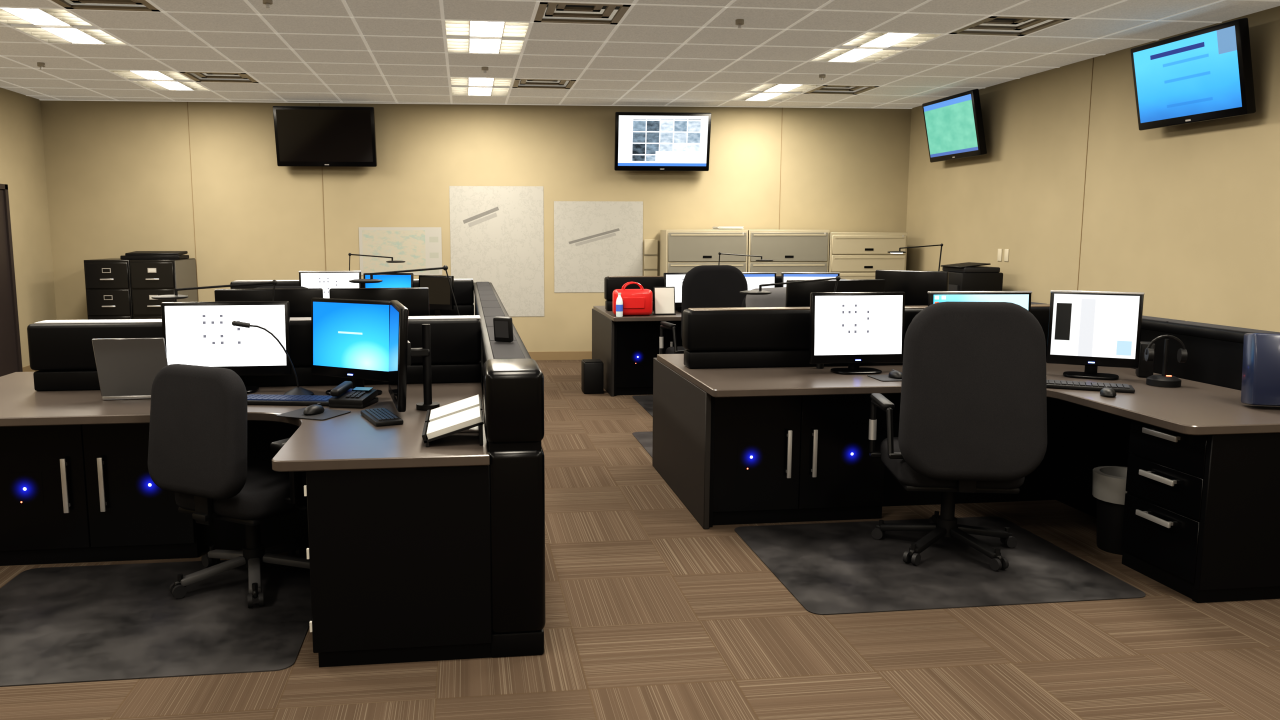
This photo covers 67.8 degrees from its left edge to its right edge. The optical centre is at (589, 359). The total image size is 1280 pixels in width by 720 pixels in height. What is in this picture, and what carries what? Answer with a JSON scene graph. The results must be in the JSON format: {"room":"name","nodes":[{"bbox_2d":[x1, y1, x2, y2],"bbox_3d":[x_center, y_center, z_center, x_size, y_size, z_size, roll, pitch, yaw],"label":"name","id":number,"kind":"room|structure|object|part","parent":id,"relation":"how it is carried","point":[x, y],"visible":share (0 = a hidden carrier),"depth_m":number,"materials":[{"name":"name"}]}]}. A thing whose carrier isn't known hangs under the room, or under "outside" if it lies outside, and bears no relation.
{"room":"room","nodes":[
{"label":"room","id":0,"kind":"room"},
{"bbox_2d":[0,87,56,376],"bbox_3d":[-5.145,-0.559,3.603,0.220,3.250,15.360,-1,8,-7],"label":"wall","id":1,"kind":"structure","parent":0,"point":[27,294],"depth_m":9.99,"materials":[{"name":"paint"}]},
{"bbox_2d":[40,100,911,360],"bbox_3d":[-1.142,-1.462,11.084,10.476,3.250,0.132,-1,8,-4],"label":"wall","id":2,"kind":"structure","parent":0,"point":[205,180],"depth_m":10.89,"materials":[{"name":"paint"}]},
{"bbox_2d":[272,106,376,166],"bbox_3d":[-2.942,-2.489,10.609,1.090,0.649,0.268,-1,8,-4],"label":"tv","id":3,"kind":"object","parent":2,"relation":"attached to","point":[305,136],"visible":1,"depth_m":10.53,"materials":[{"name":"black plastic"}]},
{"bbox_2d":[358,227,442,275],"bbox_3d":[-2.187,-1.256,10.977,0.942,0.550,0.002,-1,8,-4],"label":"picture","id":4,"kind":"object","parent":2,"relation":"attached to","point":[420,248],"visible":0.8,"depth_m":10.97,"materials":[{"name":"grey paper"}]},
{"bbox_2d":[449,186,544,316],"bbox_3d":[-1.078,-1.257,11.059,1.082,1.510,0.002,-1,8,-4],"label":"whiteboard","id":5,"kind":"object","parent":2,"relation":"attached to","point":[497,232],"visible":0.8,"depth_m":11.04,"materials":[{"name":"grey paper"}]},
{"bbox_2d":[554,201,642,292],"bbox_3d":[0.101,-1.323,11.137,1.042,1.060,0.002,-1,8,-4],"label":"whiteboard","id":6,"kind":"object","parent":2,"relation":"attached to","point":[594,241],"visible":0.8,"depth_m":11.13,"materials":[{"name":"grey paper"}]},
{"bbox_2d":[644,239,657,275],"bbox_3d":[0.717,-1.148,11.184,0.160,0.540,0.022,-1,8,-4],"label":"files","id":7,"kind":"object","parent":2,"relation":"attached to","point":[650,246],"visible":0.81,"depth_m":11.16,"materials":[{"name":"beige"}]},
{"bbox_2d":[614,112,711,170],"bbox_3d":[0.824,-2.496,10.885,1.090,0.649,0.268,-1,8,-4],"label":"tv","id":8,"kind":"object","parent":2,"relation":"attached to","point":[644,141],"visible":1,"depth_m":10.80,"materials":[{"name":"black plastic"}]},
{"bbox_2d":[0,360,1279,719],"bbox_3d":[-0.233,0.960,4.351,10.260,0.060,15.160,-1,8,-7],"label":"floor","id":9,"kind":"structure","parent":0,"point":[652,613],"depth_m":3.42,"materials":[{"name":"carpet"}]},
{"bbox_2d":[83,258,197,319],"bbox_3d":[-4.924,-0.506,10.500,0.942,1.210,0.690,-1,8,-4],"label":"file cabinet","id":10,"kind":"object","parent":9,"relation":"on","point":[116,288],"visible":0.52,"depth_m":10.14,"materials":[{"name":"black metal"}]},
{"bbox_2d":[120,251,188,259],"bbox_3d":[-4.778,-1.153,10.440,0.620,0.084,0.320,-1,8,-4],"label":"tray","id":11,"kind":"object","parent":10,"relation":"on","point":[136,255],"visible":1,"depth_m":10.30,"materials":[{"name":"black plastic"}]},
{"bbox_2d":[0,556,311,686],"bbox_3d":[-1.782,1.005,3.777,1.360,0.004,1.180,-1,8,-7],"label":"chair mat","id":12,"kind":"object","parent":9,"relation":"on","point":[89,623],"depth_m":3.67,"materials":[{"name":"grey plastic"}]},
{"bbox_2d":[147,364,309,607],"bbox_3d":[-1.461,0.473,4.074,0.669,0.967,0.674,4,9,27],"label":"chair","id":13,"kind":"object","parent":9,"relation":"on","point":[197,451],"visible":0.8,"depth_m":3.80,"materials":[{"name":"grey fabric"}]},
{"bbox_2d":[0,278,545,667],"bbox_3d":[-1.912,0.129,6.273,2.712,1.076,6.390,-1,8,-7],"label":"console","id":14,"kind":"object","parent":9,"relation":"on","point":[416,552],"visible":0.69,"depth_m":3.43,"materials":[{"name":"laminate"}]},
{"bbox_2d":[91,337,167,399],"bbox_3d":[-2.077,0.026,4.388,0.300,0.288,0.324,-1,8,-10],"label":"laptop","id":15,"kind":"object","parent":14,"relation":"on","point":[127,368],"visible":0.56,"depth_m":4.26,"materials":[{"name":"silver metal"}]},
{"bbox_2d":[151,280,277,300],"bbox_3d":[-1.890,-0.146,4.821,0.599,0.514,0.167,-2,8,-14],"label":"task lamp","id":16,"kind":"object","parent":14,"relation":"on","point":[175,296],"visible":0.79,"depth_m":4.77,"materials":[{"name":"black plastic"}]},
{"bbox_2d":[161,301,291,393],"bbox_3d":[-1.725,-0.063,4.519,0.580,0.429,0.175,-1,8,-7],"label":"monitor","id":17,"kind":"object","parent":14,"relation":"on","point":[203,333],"visible":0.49,"depth_m":4.50,"materials":[{"name":"black"}]},
{"bbox_2d":[214,288,323,317],"bbox_3d":[-1.695,-0.150,5.056,0.550,0.459,0.175,-1,8,-7],"label":"monitor","id":18,"kind":"object","parent":14,"relation":"on","point":[299,299],"visible":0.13,"depth_m":5.01,"materials":[{"name":"black plastic"}]},
{"bbox_2d":[231,320,314,395],"bbox_3d":[-1.452,-0.007,4.361,0.347,0.360,0.196,-3,8,-22],"label":"microphone","id":19,"kind":"object","parent":14,"relation":"on","point":[298,390],"visible":0.94,"depth_m":4.37,"materials":[{"name":"black plastic"}]},
{"bbox_2d":[247,394,332,405],"bbox_3d":[-1.353,0.178,4.252,0.440,0.024,0.150,1,8,5],"label":"keyboard","id":20,"kind":"object","parent":14,"relation":"on","point":[260,399],"visible":0.88,"depth_m":4.19,"materials":[{"name":"black plastic"}]},
{"bbox_2d":[276,403,350,419],"bbox_3d":[-1.156,0.206,3.976,0.240,0.040,0.200,3,8,21],"label":"mouse pad","id":21,"kind":"object","parent":14,"relation":"on","point":[316,412],"visible":1,"depth_m":3.95,"materials":[{"name":"grey plastic"}]},
{"bbox_2d":[298,271,361,298],"bbox_3d":[-2.280,-0.573,8.356,0.534,0.420,0.175,-1,8,-7],"label":"monitor","id":22,"kind":"object","parent":14,"relation":"on","point":[326,280],"visible":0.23,"depth_m":8.33,"materials":[{"name":"black"}]},
{"bbox_2d":[311,297,390,394],"bbox_3d":[-1.114,-0.062,4.455,0.500,0.444,0.175,4,9,28],"label":"monitor","id":23,"kind":"object","parent":14,"relation":"on","point":[350,337],"visible":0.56,"depth_m":4.44,"materials":[{"name":"black"}]},
{"bbox_2d":[328,381,378,408],"bbox_3d":[-1.044,0.150,4.196,0.160,0.094,0.178,1,8,10],"label":"phone","id":24,"kind":"object","parent":14,"relation":"on","point":[343,395],"visible":1,"depth_m":4.14,"materials":[{"name":"black plastic"}]},
{"bbox_2d":[348,253,405,270],"bbox_3d":[-1.923,-0.673,8.524,0.535,0.574,0.167,-1,8,-7],"label":"task lamp","id":25,"kind":"object","parent":14,"relation":"on","point":[350,254],"visible":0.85,"depth_m":8.47,"materials":[{"name":"black plastic"}]},
{"bbox_2d":[329,287,429,315],"bbox_3d":[-1.129,-0.160,5.129,0.520,0.459,0.175,-1,8,-10],"label":"monitor","id":26,"kind":"object","parent":14,"relation":"on","point":[416,300],"visible":0.11,"depth_m":5.09,"materials":[{"name":"black plastic"}]},
{"bbox_2d":[360,408,403,426],"bbox_3d":[-0.849,0.229,3.867,0.110,0.024,0.280,-4,8,-26],"label":"keypad","id":27,"kind":"object","parent":14,"relation":"on","point":[379,417],"visible":1,"depth_m":3.81,"materials":[{"name":"black plastic"}]},
{"bbox_2d":[363,273,413,287],"bbox_3d":[-1.780,-0.569,8.402,0.440,0.399,0.175,0,8,1],"label":"monitor","id":28,"kind":"object","parent":14,"relation":"on","point":[394,280],"visible":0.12,"depth_m":8.38,"materials":[{"name":"black"}]},
{"bbox_2d":[349,265,459,315],"bbox_3d":[-0.923,-0.204,4.990,0.655,0.584,0.167,-1,8,-7],"label":"task lamp","id":29,"kind":"object","parent":14,"relation":"on","point":[445,267],"visible":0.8,"depth_m":4.94,"materials":[{"name":"black plastic"}]},
{"bbox_2d":[388,300,439,411],"bbox_3d":[-0.748,-0.015,4.065,0.199,0.452,0.500,-2,8,-16],"label":"monitor","id":30,"kind":"object","parent":14,"relation":"on","point":[401,353],"visible":0.99,"depth_m":4.01,"materials":[{"name":"black plastic"}]},
{"bbox_2d":[419,275,453,315],"bbox_3d":[-1.359,-0.555,8.376,0.340,0.379,0.175,3,8,21],"label":"monitor","id":31,"kind":"object","parent":14,"relation":"on","point":[441,297],"visible":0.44,"depth_m":8.35,"materials":[{"name":"black"}]},
{"bbox_2d":[422,406,483,446],"bbox_3d":[-0.501,0.240,3.487,0.219,0.103,0.230,-1,8,-7],"label":"holder","id":32,"kind":"object","parent":14,"relation":"on","point":[472,417],"visible":1,"depth_m":3.39,"materials":[{"name":"black plastic"}]},
{"bbox_2d":[425,394,482,430],"bbox_3d":[-0.535,0.206,3.742,0.219,0.103,0.230,-1,8,-7],"label":"paper tray","id":33,"kind":"object","parent":14,"relation":"on","point":[474,401],"visible":0.61,"depth_m":3.71,"materials":[{"name":"white paper"}]},
{"bbox_2d":[493,316,513,342],"bbox_3d":[-0.374,-0.132,4.099,0.085,0.110,0.042,3,8,21],"label":"desk clock","id":34,"kind":"object","parent":14,"relation":"on","point":[502,325],"visible":1,"depth_m":4.08,"materials":[{"name":"black plastic"}]},
{"bbox_2d":[253,286,308,288],"bbox_3d":[-1.924,0.106,6.053,0.662,1.177,0.722,-2,8,-16],"label":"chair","id":35,"kind":"object","parent":9,"relation":"on","point":[285,287],"visible":0.02,"depth_m":5.72,"materials":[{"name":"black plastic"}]},
{"bbox_2d":[581,359,603,393],"bbox_3d":[0.022,0.155,8.978,0.187,0.304,0.209,-1,8,-7],"label":"waste bin","id":36,"kind":"object","parent":9,"relation":"on","point":[592,369],"visible":1,"depth_m":8.88,"materials":[{"name":"black plastic"}]},
{"bbox_2d":[632,431,652,457],"bbox_3d":[1.008,0.600,6.791,1.280,0.004,0.970,-1,8,-7],"label":"chair mat","id":37,"kind":"object","parent":9,"relation":"on","point":[645,438],"visible":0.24,"depth_m":6.92,"materials":[{"name":"plastic"}]},
{"bbox_2d":[741,287,785,307],"bbox_3d":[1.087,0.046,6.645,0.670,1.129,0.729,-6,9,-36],"label":"laptop","id":38,"kind":"object","parent":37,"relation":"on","point":[777,298],"visible":0.03,"depth_m":6.25,"materials":[{"name":"grey plastic"}]},
{"bbox_2d":[632,395,652,416],"bbox_3d":[1.087,0.393,8.336,1.280,0.004,1.100,-1,8,-7],"label":"chair mat","id":39,"kind":"object","parent":9,"relation":"on","point":[646,401],"visible":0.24,"depth_m":8.47,"materials":[{"name":"plastic"}]},
{"bbox_2d":[659,265,747,353],"bbox_3d":[0.983,-0.205,8.152,0.676,1.227,0.682,-2,8,-13],"label":"chair","id":40,"kind":"object","parent":39,"relation":"on","point":[705,286],"visible":0.28,"depth_m":7.82,"materials":[{"name":"black fabric"}]},
{"bbox_2d":[660,226,747,275],"bbox_3d":[1.306,-0.756,11.023,0.930,1.567,0.498,-1,8,-4],"label":"file cabinet","id":41,"kind":"object","parent":9,"relation":"on","point":[681,251],"depth_m":10.71,"materials":[{"name":"beige metal"}]},
{"bbox_3d":[1.586,-1.518,10.938,0.322,0.034,0.242,-1,8,-10],"label":"paper stack on the cabinet","id":42,"kind":"part","parent":41,"relation":"part of","materials":[{"name":"white paper"}]},
{"bbox_2d":[747,230,829,274],"bbox_3d":[2.245,-0.747,11.093,0.930,1.530,0.498,-1,8,-4],"label":"file cabinet","id":43,"kind":"object","parent":9,"relation":"on","point":[790,250],"visible":0.39,"depth_m":10.78,"materials":[{"name":"beige metal"}]},
{"bbox_2d":[828,232,907,279],"bbox_3d":[3.169,-0.741,11.162,0.900,1.500,0.498,-1,8,-4],"label":"file cabinet","id":44,"kind":"object","parent":9,"relation":"on","point":[854,255],"visible":0.38,"depth_m":10.85,"materials":[{"name":"beige metal"}]},
{"bbox_2d":[592,275,1279,602],"bbox_3d":[1.678,0.056,6.812,2.712,1.076,6.840,-1,8,-7],"label":"console","id":45,"kind":"object","parent":9,"relation":"on","point":[746,430],"visible":0.64,"depth_m":4.89,"materials":[{"name":"laminate"}]},
{"bbox_2d":[616,293,622,316],"bbox_3d":[0.266,-0.498,8.566,0.066,0.215,0.064,-1,8,-7],"label":"water bottle","id":46,"kind":"object","parent":45,"relation":"on","point":[619,302],"visible":1,"depth_m":8.54,"materials":[{"name":"white plastic"}]},
{"bbox_2d":[612,281,652,315],"bbox_3d":[0.390,-0.561,8.692,0.360,0.307,0.158,-1,8,-7],"label":"handbag","id":47,"kind":"object","parent":45,"relation":"on","point":[636,302],"visible":0.99,"depth_m":8.63,"materials":[{"name":"red"}]},
{"bbox_2d":[652,286,675,314],"bbox_3d":[0.689,-0.550,8.798,0.200,0.257,0.100,-1,8,-7],"label":"holder","id":48,"kind":"object","parent":45,"relation":"on","point":[664,304],"visible":1,"depth_m":8.79,"materials":[{"name":"black plastic"}]},
{"bbox_2d":[663,272,686,312],"bbox_3d":[0.973,-0.647,9.079,0.550,0.374,0.175,-1,8,-10],"label":"monitor","id":49,"kind":"object","parent":45,"relation":"on","point":[675,279],"visible":0.2,"depth_m":9.03,"materials":[{"name":"black"}]},
{"bbox_2d":[718,252,773,264],"bbox_3d":[1.501,-0.771,9.292,0.585,0.564,0.167,-1,8,-7],"label":"task lamp","id":50,"kind":"object","parent":45,"relation":"on","point":[719,253],"visible":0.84,"depth_m":9.24,"materials":[{"name":"black plastic"}]},
{"bbox_2d":[742,272,776,290],"bbox_3d":[1.529,-0.657,9.151,0.544,0.375,0.175,-1,8,-7],"label":"monitor","id":51,"kind":"object","parent":45,"relation":"on","point":[753,279],"visible":0.11,"depth_m":9.14,"materials":[{"name":"black"}]},
{"bbox_2d":[739,276,840,294],"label":"task lamp","id":52,"kind":"object","parent":45,"relation":"on","point":[760,292],"depth_m":5.15,"materials":[{"name":"black plastic"}]},
{"bbox_2d":[781,272,839,286],"bbox_3d":[2.124,-0.659,9.168,0.554,0.375,0.175,1,8,4],"label":"monitor","id":53,"kind":"object","parent":45,"relation":"on","point":[785,276],"visible":0.25,"depth_m":9.14,"materials":[{"name":"black"}]},
{"bbox_2d":[816,364,823,368],"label":"task lamp","id":54,"kind":"object","parent":45,"relation":"on","point":[818,366],"depth_m":5.31,"materials":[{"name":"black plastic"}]},
{"bbox_2d":[785,279,884,306],"bbox_3d":[1.496,-0.259,5.827,0.620,0.469,0.175,-1,8,-7],"label":"monitor","id":55,"kind":"object","parent":45,"relation":"on","point":[797,294],"visible":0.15,"depth_m":5.76,"materials":[{"name":"black plastic"}]},
{"bbox_2d":[809,292,904,374],"bbox_3d":[1.450,-0.150,5.149,0.530,0.434,0.175,-1,8,-7],"label":"monitor","id":56,"kind":"object","parent":45,"relation":"on","point":[853,328],"visible":0.99,"depth_m":5.13,"materials":[{"name":"black"}]},
{"bbox_2d":[867,369,901,381],"bbox_3d":[1.599,0.074,4.962,0.240,0.040,0.200,-1,8,-7],"label":"mouse","id":57,"kind":"object","parent":45,"relation":"on","point":[893,375],"visible":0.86,"depth_m":4.93,"materials":[{"name":"grey plastic"}]},
{"bbox_2d":[875,269,948,305],"bbox_3d":[2.002,-0.298,5.933,0.460,0.519,0.175,7,10,41],"label":"monitor","id":58,"kind":"object","parent":45,"relation":"on","point":[916,284],"visible":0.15,"depth_m":5.87,"materials":[{"name":"black plastic"}]},
{"bbox_2d":[887,243,942,271],"bbox_3d":[3.096,-0.861,9.051,0.559,0.494,0.167,-1,8,-10],"label":"task lamp","id":59,"kind":"object","parent":45,"relation":"on","point":[899,251],"visible":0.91,"depth_m":9.02,"materials":[{"name":"black plastic"}]},
{"bbox_2d":[927,291,1032,311],"bbox_3d":[2.145,-0.162,5.239,0.574,0.435,0.175,0,8,-3],"label":"monitor","id":60,"kind":"object","parent":45,"relation":"on","point":[1023,298],"visible":0.16,"depth_m":5.21,"materials":[{"name":"black"}]},
{"bbox_2d":[1046,379,1134,392],"bbox_3d":[2.407,0.125,4.648,0.440,0.024,0.150,3,8,24],"label":"keyboard","id":61,"kind":"object","parent":45,"relation":"on","point":[1050,383],"visible":0.88,"depth_m":4.60,"materials":[{"name":"black plastic"}]},
{"bbox_2d":[1046,290,1144,379],"bbox_3d":[2.639,-0.135,4.979,0.434,0.450,0.175,4,9,28],"label":"monitor","id":62,"kind":"object","parent":45,"relation":"on","point":[1091,329],"visible":1,"depth_m":4.96,"materials":[{"name":"black"}]},
{"bbox_2d":[1099,386,1116,396],"bbox_3d":[2.415,0.147,4.428,0.066,0.036,0.109,2,8,15],"label":"mouse","id":63,"kind":"object","parent":45,"relation":"on","point":[1107,392],"visible":1,"depth_m":4.40,"materials":[{"name":"black plastic"}]},
{"bbox_2d":[1135,341,1155,377],"bbox_3d":[2.931,-0.004,5.014,0.070,0.180,0.102,3,8,21],"label":"speaker","id":64,"kind":"object","parent":45,"relation":"on","point":[1145,369],"visible":0.62,"depth_m":4.97,"materials":[{"name":"black plastic"}]},
{"bbox_2d":[1144,334,1187,387],"bbox_3d":[2.859,-0.001,4.721,0.184,0.252,0.148,2,8,15],"label":"headset","id":65,"kind":"object","parent":45,"relation":"on","point":[1163,380],"visible":1,"depth_m":4.70,"materials":[{"name":"black plastic"}]},
{"bbox_2d":[1241,333,1279,405],"bbox_3d":[3.006,0.042,4.101,0.300,0.318,0.148,2,8,13],"label":"box","id":66,"kind":"object","parent":45,"relation":"on","point":[1260,382],"visible":1,"depth_m":4.07,"materials":[{"name":"blue plastic"}]},
{"bbox_2d":[734,516,1145,614],"bbox_3d":[1.529,0.920,4.405,1.470,0.004,1.140,-1,8,-7],"label":"chair mat","id":67,"kind":"object","parent":9,"relation":"on","point":[834,568],"depth_m":4.24,"materials":[{"name":"grey plastic"}]},
{"bbox_2d":[868,301,1047,570],"bbox_3d":[1.697,0.308,4.439,0.695,1.197,0.724,1,8,5],"label":"chair","id":68,"kind":"object","parent":9,"relation":"on","point":[973,414],"visible":1,"depth_m":4.10,"materials":[{"name":"black fabric"}]},
{"bbox_2d":[1092,466,1127,554],"bbox_3d":[2.534,0.718,4.520,0.276,0.374,0.276,-1,8,-7],"label":"waste bin","id":69,"kind":"object","parent":9,"relation":"on","point":[1109,482],"visible":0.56,"depth_m":4.47,"materials":[{"name":"black plastic"}]},
{"bbox_2d":[0,0,1279,107],"bbox_3d":[-0.352,-2.091,3.850,11.590,0.220,16.470,-1,8,-7],"label":"ceiling","id":70,"kind":"structure","parent":0,"point":[1226,10],"depth_m":7.56,"materials":[{"name":"tile"}]},
{"bbox_2d":[51,0,160,11],"bbox_3d":[-3.087,-2.309,5.943,0.610,0.104,0.610,-1,8,-7],"label":"ceiling vent","id":71,"kind":"object","parent":70,"relation":"in","point":[149,7],"depth_m":6.16,"materials":[{"name":"white metal"}]},
{"bbox_2d":[109,70,208,90],"bbox_3d":[-4.126,-2.753,9.161,0.602,0.120,1.212,-1,8,-7],"label":"light","id":72,"kind":"object","parent":70,"relation":"attached to","point":[128,74],"depth_m":9.14,"materials":[{"name":"white plastic"}]},
{"bbox_2d":[179,72,258,82],"bbox_3d":[-3.482,-2.711,8.941,0.610,0.104,0.610,-1,8,-7],"label":"ceiling vent","id":73,"kind":"object","parent":70,"relation":"in","point":[243,75],"depth_m":9.10,"materials":[{"name":"white metal"}]},
{"bbox_2d":[450,77,512,95],"bbox_3d":[-1.102,-2.805,9.552,0.602,0.120,1.212,-1,8,-7],"label":"light","id":74,"kind":"object","parent":70,"relation":"attached to","point":[454,81],"depth_m":9.52,"materials":[{"name":"white plastic"}]},
{"bbox_2d":[445,20,529,53],"bbox_3d":[-0.786,-2.484,7.154,0.602,0.120,1.212,-1,8,-7],"label":"light","id":75,"kind":"object","parent":70,"relation":"attached to","point":[469,28],"depth_m":7.12,"materials":[{"name":"white plastic"}]},
{"bbox_2d":[512,78,576,88],"bbox_3d":[-0.457,-2.764,9.332,0.610,0.104,0.610,-1,8,-7],"label":"ceiling vent","id":76,"kind":"object","parent":70,"relation":"in","point":[523,81],"depth_m":9.49,"materials":[{"name":"white metal"}]},
{"bbox_2d":[533,2,630,24],"bbox_3d":[-0.063,-2.362,6.334,0.610,0.104,0.610,-1,8,-7],"label":"ceiling vent","id":77,"kind":"object","parent":70,"relation":"in","point":[551,7],"depth_m":6.47,"materials":[{"name":"white metal"}]},
{"bbox_2d":[0,0,1279,108],"bbox_3d":[-0.228,-2.000,3.912,10.460,0.036,14.677,-1,8,-7],"label":"grid","id":78,"kind":"object","parent":70,"relation":"attached to","point":[94,26],"depth_m":7.69,"materials":[{"name":"white metal"}]},
{"bbox_2d":[732,84,819,100],"bbox_3d":[1.923,-2.858,9.943,0.602,0.120,1.212,-1,8,-7],"label":"light","id":79,"kind":"object","parent":70,"relation":"attached to","point":[801,88],"depth_m":9.92,"materials":[{"name":"white plastic"}]},
{"bbox_2d":[804,85,878,94],"bbox_3d":[2.567,-2.816,9.723,0.610,0.104,0.610,-1,8,-7],"label":"ceiling vent","id":80,"kind":"object","parent":70,"relation":"in","point":[821,88],"depth_m":9.88,"materials":[{"name":"white metal"}]},
{"bbox_2d":[810,32,941,62],"bbox_3d":[2.238,-2.536,7.545,0.602,0.120,1.212,-1,8,-7],"label":"light","id":81,"kind":"object","parent":70,"relation":"attached to","point":[887,40],"depth_m":7.51,"materials":[{"name":"white plastic"}]},
{"bbox_2d":[949,16,1071,35],"bbox_3d":[2.961,-2.414,6.725,0.610,0.104,0.610,-1,8,-7],"label":"ceiling vent","id":82,"kind":"object","parent":70,"relation":"in","point":[992,19],"depth_m":6.85,"materials":[{"name":"white metal"}]},
{"bbox_2d":[940,262,1002,290],"bbox_3d":[3.687,-0.790,9.231,0.435,0.306,0.460,-1,8,-7],"label":"printer","id":83,"kind":"object","parent":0,"point":[965,276],"depth_m":9.02,"materials":[{"name":"plastic"}]},
{"bbox_2d":[906,6,1279,332],"bbox_3d":[4.732,-0.693,4.600,0.132,3.250,14.800,-1,8,-7],"label":"wall","id":84,"kind":"structure","parent":0,"point":[1068,192],"depth_m":7.71,"materials":[{"name":"paint"}]},
{"bbox_2d":[922,89,986,162],"bbox_3d":[3.812,-2.411,9.865,0.279,0.636,1.050,-1,8,-7],"label":"tv","id":85,"kind":"object","parent":84,"relation":"attached to","point":[954,125],"visible":1,"depth_m":9.75,"materials":[{"name":"black plastic"}]},
{"bbox_2d":[1130,17,1255,130],"bbox_3d":[4.236,-1.970,6.652,0.276,0.607,1.020,-1,8,-7],"label":"tv","id":86,"kind":"object","parent":84,"relation":"attached to","point":[1206,74],"visible":1,"depth_m":6.54,"materials":[{"name":"black plastic"}]}
]}

